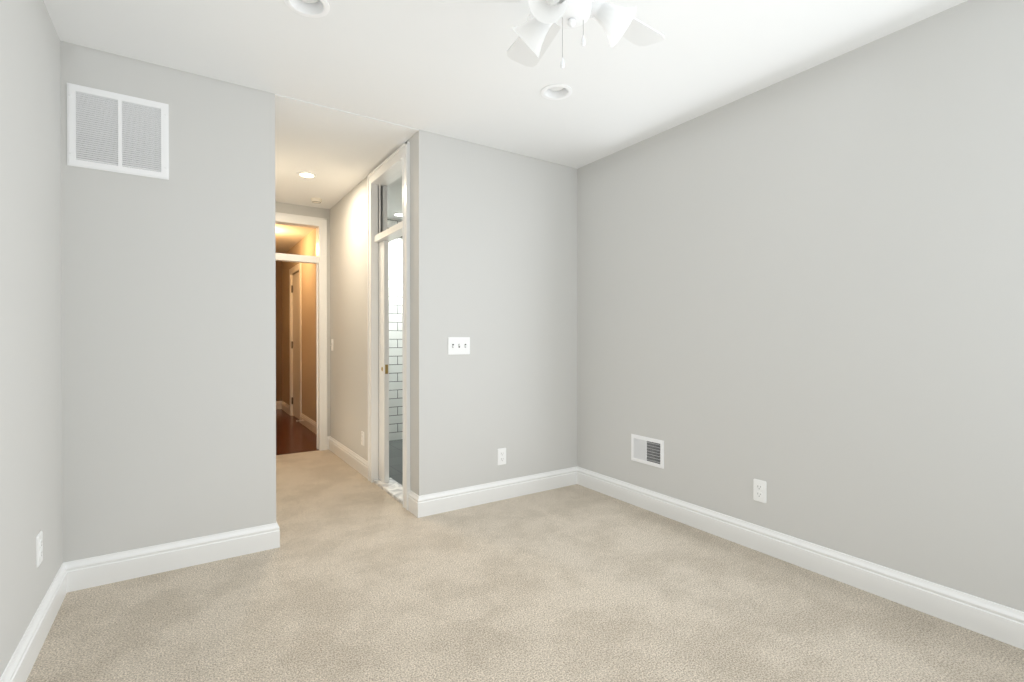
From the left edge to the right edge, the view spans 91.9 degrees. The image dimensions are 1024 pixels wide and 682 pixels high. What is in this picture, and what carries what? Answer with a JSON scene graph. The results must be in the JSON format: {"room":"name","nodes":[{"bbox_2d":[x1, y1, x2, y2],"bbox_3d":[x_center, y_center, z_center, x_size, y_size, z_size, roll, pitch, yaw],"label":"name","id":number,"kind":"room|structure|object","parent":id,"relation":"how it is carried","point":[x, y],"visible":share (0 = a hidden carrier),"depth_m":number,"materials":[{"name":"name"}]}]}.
{"room":"empty bedroom","nodes":[
{"label":"empty bedroom","id":0,"kind":"room"},
{"bbox_2d":[0,0,62,677],"bbox_3d":[-1.063,-0.097,0.687,0.110,2.440,3.540,0,0,-33],"label":"wall","id":1,"kind":"structure","parent":0,"point":[30,348],"depth_m":1.73,"materials":[{"name":"grey paint"}]},
{"bbox_2d":[0,561,71,681],"bbox_3d":[-1.041,1.057,0.774,0.016,0.131,3.430,0,0,-33],"label":"baseboard","id":2,"kind":"structure","parent":1,"relation":"attached to","point":[19,667],"depth_m":1.78,"materials":[{"name":"white wood"}]},
{"bbox_2d":[36,531,42,566],"bbox_3d":[-1.753,0.772,1.842,0.008,0.115,0.070,0,0,-33],"label":"electrical outlet","id":3,"kind":"object","parent":1,"relation":"attached to","point":[39,548],"visible":0.98,"depth_m":1.83,"materials":[{"name":"white plastic"}]},
{"bbox_2d":[60,41,247,562],"bbox_3d":[-1.766,-0.106,2.411,0.840,2.440,0.110,0,0,-33],"label":"wall","id":4,"kind":"structure","parent":0,"point":[168,303],"depth_m":2.38,"materials":[{"name":"grey paint"}]},
{"bbox_2d":[67,83,168,179],"bbox_3d":[-1.818,-0.964,2.300,0.371,0.365,0.011,0,0,-33],"label":"air vent","id":5,"kind":"object","parent":4,"relation":"in","point":[115,132],"visible":1,"depth_m":2.29,"materials":[{"name":"white metal"}]},
{"bbox_2d":[72,524,271,590],"bbox_3d":[-1.627,1.048,2.433,0.810,0.131,0.016,0,0,-33],"label":"baseboard","id":6,"kind":"structure","parent":4,"relation":"attached to","point":[80,574],"depth_m":2.40,"materials":[{"name":"white wood"}]},
{"bbox_2d":[248,87,275,527],"bbox_3d":[-1.981,-0.113,3.641,0.110,2.440,2.400,0,0,-33],"label":"wall","id":7,"kind":"structure","parent":0,"point":[261,104],"depth_m":2.63,"materials":[{"name":"grey paint"}]},
{"bbox_2d":[272,521,279,548],"bbox_3d":[-1.893,1.041,3.630,0.016,0.131,2.306,0,0,-33],"label":"baseboard","id":8,"kind":"structure","parent":7,"relation":"attached to","point":[275,527],"depth_m":2.66,"materials":[{"name":"white wood"}]},
{"bbox_2d":[276,261,279,400],"bbox_3d":[-4.177,-0.135,7.614,1.110,2.440,0.110,0,0,-33],"label":"wall","id":9,"kind":"structure","parent":0,"point":[277,262],"depth_m":7.86,"materials":[{"name":"beige paint"}]},
{"bbox_2d":[276,409,315,451],"bbox_3d":[-3.267,1.118,6.262,1.370,0.048,3.380,0,0,-33],"label":"floor","id":10,"kind":"structure","parent":0,"point":[292,434],"depth_m":5.81,"materials":[{"name":"brown wood"}]},
{"bbox_2d":[280,228,315,421],"bbox_3d":[-2.741,-0.130,6.602,0.110,2.440,3.380,0,0,-33],"label":"wall","id":11,"kind":"structure","parent":0,"point":[306,245],"depth_m":6.41,"materials":[{"name":"beige paint"}]},
{"bbox_2d":[276,401,315,433],"bbox_3d":[-3.236,1.027,6.216,1.150,0.131,3.270,0,0,-33],"label":"baseboard","id":12,"kind":"structure","parent":11,"relation":"attached to","point":[308,423],"depth_m":6.42,"materials":[{"name":"white wood"}]},
{"bbox_2d":[289,263,302,422],"bbox_3d":[-2.962,0.024,6.846,0.212,2.130,1.012,0,0,-33],"label":"door frame","id":13,"kind":"structure","parent":11,"relation":"attached to","point":[295,345],"depth_m":7.00,"materials":[{"name":"white wood"}]},
{"bbox_2d":[275,202,402,440],"bbox_3d":[-1.685,-0.122,5.227,2.134,2.440,0.140,0,0,-33],"label":"wall","id":14,"kind":"structure","parent":0,"point":[395,355],"depth_m":5.43,"materials":[{"name":"tile"}]},
{"bbox_2d":[276,448,318,454],"bbox_3d":[-2.237,1.098,4.857,0.638,0.008,0.100,0,0,-33],"label":"threshold","id":15,"kind":"object","parent":14,"relation":"attached to","point":[296,451],"visible":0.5,"depth_m":4.91,"materials":[{"name":"brown wood"}]},
{"bbox_2d":[275,212,326,450],"bbox_3d":[-2.233,-0.066,4.844,0.784,2.331,0.152,0,0,-33],"label":"door frame","id":16,"kind":"structure","parent":14,"relation":"attached to","point":[319,259],"depth_m":4.98,"materials":[{"name":"white wood"}]},
{"bbox_2d":[330,137,412,490],"bbox_3d":[-1.202,-0.116,4.156,0.110,2.440,2.180,0,0,-33],"label":"wall","id":17,"kind":"structure","parent":0,"point":[348,333],"depth_m":4.39,"materials":[{"name":"grey paint"}]},
{"bbox_2d":[327,436,367,478],"bbox_3d":[-1.500,1.037,4.484,0.034,0.131,1.314,0,0,-33],"label":"baseboard","id":18,"kind":"structure","parent":17,"relation":"attached to","point":[354,460],"depth_m":4.42,"materials":[{"name":"white wood"}]},
{"bbox_2d":[361,431,363,445],"bbox_3d":[-1.240,0.809,4.112,0.008,0.115,0.070,0,0,-33],"label":"outlet","id":19,"kind":"object","parent":17,"relation":"attached to","point":[362,437],"visible":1,"depth_m":4.10,"materials":[{"name":"white plastic"}]},
{"bbox_2d":[378,240,388,482],"bbox_3d":[-1.196,0.157,4.146,0.040,1.850,0.866,0,0,-33],"label":"pocket door","id":20,"kind":"structure","parent":17,"relation":"in","point":[383,361],"depth_m":3.80,"materials":[{"name":"white wood"}]},
{"bbox_2d":[373,477,402,503],"bbox_3d":[-0.844,1.097,3.636,0.134,0.019,0.666,0,0,-33],"label":"threshold","id":21,"kind":"object","parent":17,"relation":"attached to","point":[393,488],"visible":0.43,"depth_m":3.68,"materials":[{"name":"stone"}]},
{"bbox_2d":[367,141,409,509],"bbox_3d":[-0.860,-0.098,3.618,0.134,2.410,0.826,0,0,-33],"label":"door frame","id":22,"kind":"structure","parent":17,"relation":"attached to","point":[397,161],"depth_m":3.77,"materials":[{"name":"white wood"}]},
{"bbox_2d":[381,174,401,228],"bbox_3d":[-0.851,-1.021,3.619,0.004,0.405,0.666,0,0,-33],"label":"window","id":23,"kind":"structure","parent":17,"relation":"in","point":[391,203],"depth_m":3.69,"materials":[{"name":"glass"}]},
{"bbox_2d":[389,439,402,485],"bbox_3d":[-0.663,1.123,4.537,1.200,0.058,2.210,0,0,-33],"label":"floor","id":24,"kind":"structure","parent":0,"point":[396,460],"depth_m":4.54,"materials":[{"name":"stone"}]},
{"bbox_2d":[412,467,575,517],"bbox_3d":[-0.062,1.042,3.480,1.290,0.131,0.036,0,0,-33],"label":"baseboard","id":25,"kind":"structure","parent":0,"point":[450,500],"depth_m":3.40,"materials":[{"name":"white wood"}]},
{"bbox_2d":[412,130,576,495],"bbox_3d":[-0.070,-0.113,3.532,1.310,2.440,0.110,0,0,-33],"label":"wall","id":26,"kind":"structure","parent":0,"point":[494,254],"depth_m":3.41,"materials":[{"name":"grey paint"}]},
{"bbox_2d":[448,337,469,354],"bbox_3d":[-0.346,0.032,3.273,0.162,0.115,0.018,0,0,-33],"label":"switch plate","id":27,"kind":"object","parent":26,"relation":"attached to","point":[458,345],"visible":1,"depth_m":3.27,"materials":[{"name":"white plastic"}]},
{"bbox_2d":[497,448,505,464],"bbox_3d":[-0.070,0.808,3.466,0.070,0.115,0.008,0,0,-33],"label":"electrical outlet","id":28,"kind":"object","parent":26,"relation":"attached to","point":[501,456],"visible":1,"depth_m":3.46,"materials":[{"name":"white plastic"}]},
{"bbox_2d":[43,0,967,253],"bbox_3d":[-1.361,-1.392,3.948,3.218,0.125,9.320,0,0,-33],"label":"ceiling","id":29,"kind":"structure","parent":0,"point":[453,70],"depth_m":2.37,"materials":[{"name":"white paint"}]},
{"bbox_2d":[297,171,316,177],"bbox_3d":[-1.638,-1.326,3.957,0.148,0.008,0.148,0,0,-33],"label":"recessed light","id":30,"kind":"object","parent":29,"relation":"in","point":[306,174],"visible":1,"depth_m":3.94,"materials":[{"name":"white glass"}]},
{"bbox_2d":[284,0,329,17],"bbox_3d":[-0.804,-1.364,1.942,0.168,0.090,0.168,0,0,-33],"label":"recessed light","id":31,"kind":"object","parent":29,"relation":"in","point":[314,8],"visible":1,"depth_m":1.99,"materials":[{"name":"white plastic"}]},
{"bbox_2d":[311,197,321,203],"bbox_3d":[-1.835,-1.316,4.654,0.100,0.035,0.100,0,0,-33],"label":"smoke detector","id":32,"kind":"object","parent":29,"relation":"attached to","point":[316,200],"visible":1,"depth_m":4.62,"materials":[{"name":"beige plastic"}]},
{"bbox_2d":[436,0,664,68],"bbox_3d":[0.207,-1.105,1.643,0.869,0.435,0.883,0,0,-33],"label":"ceiling fan","id":33,"kind":"object","parent":29,"relation":"hanging from","point":[540,28],"visible":1,"depth_m":1.65,"materials":[{"name":"white metal"}]},
{"bbox_2d":[541,84,571,99],"bbox_3d":[0.238,-1.367,2.643,0.168,0.090,0.168,0,0,-33],"label":"recessed light","id":34,"kind":"object","parent":29,"relation":"in","point":[556,91],"visible":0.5,"depth_m":2.67,"materials":[{"name":"white plastic"}]},
{"bbox_2d":[26,450,1023,681],"bbox_3d":[-0.429,1.138,2.552,3.218,0.050,5.940,0,0,-33],"label":"floor","id":35,"kind":"structure","parent":0,"point":[356,576],"depth_m":2.04,"materials":[{"name":"beige carpet"}]},
{"bbox_2d":[577,0,1023,611],"bbox_3d":[0.859,-0.112,3.414,0.110,2.440,5.970,0,0,-33],"label":"wall","id":36,"kind":"structure","parent":0,"point":[801,294],"depth_m":2.31,"materials":[{"name":"grey paint"}]},
{"bbox_2d":[631,434,663,468],"bbox_3d":[0.886,0.724,3.266,0.015,0.180,0.275,0,0,-33],"label":"air vent","id":37,"kind":"object","parent":36,"relation":"in","point":[647,450],"visible":1,"depth_m":3.26,"materials":[{"name":"white metal"}]},
{"bbox_2d":[753,479,766,502],"bbox_3d":[1.312,0.794,2.627,0.008,0.115,0.070,0,0,-33],"label":"electrical outlet","id":38,"kind":"object","parent":36,"relation":"attached to","point":[759,490],"visible":1,"depth_m":2.62,"materials":[{"name":"white plastic"}]},
{"bbox_2d":[576,466,1023,649],"bbox_3d":[1.446,1.048,2.419,0.016,0.131,3.430,0,0,-33],"label":"baseboard","id":39,"kind":"structure","parent":36,"relation":"attached to","point":[997,621],"depth_m":2.30,"materials":[{"name":"white wood"}]}
]}

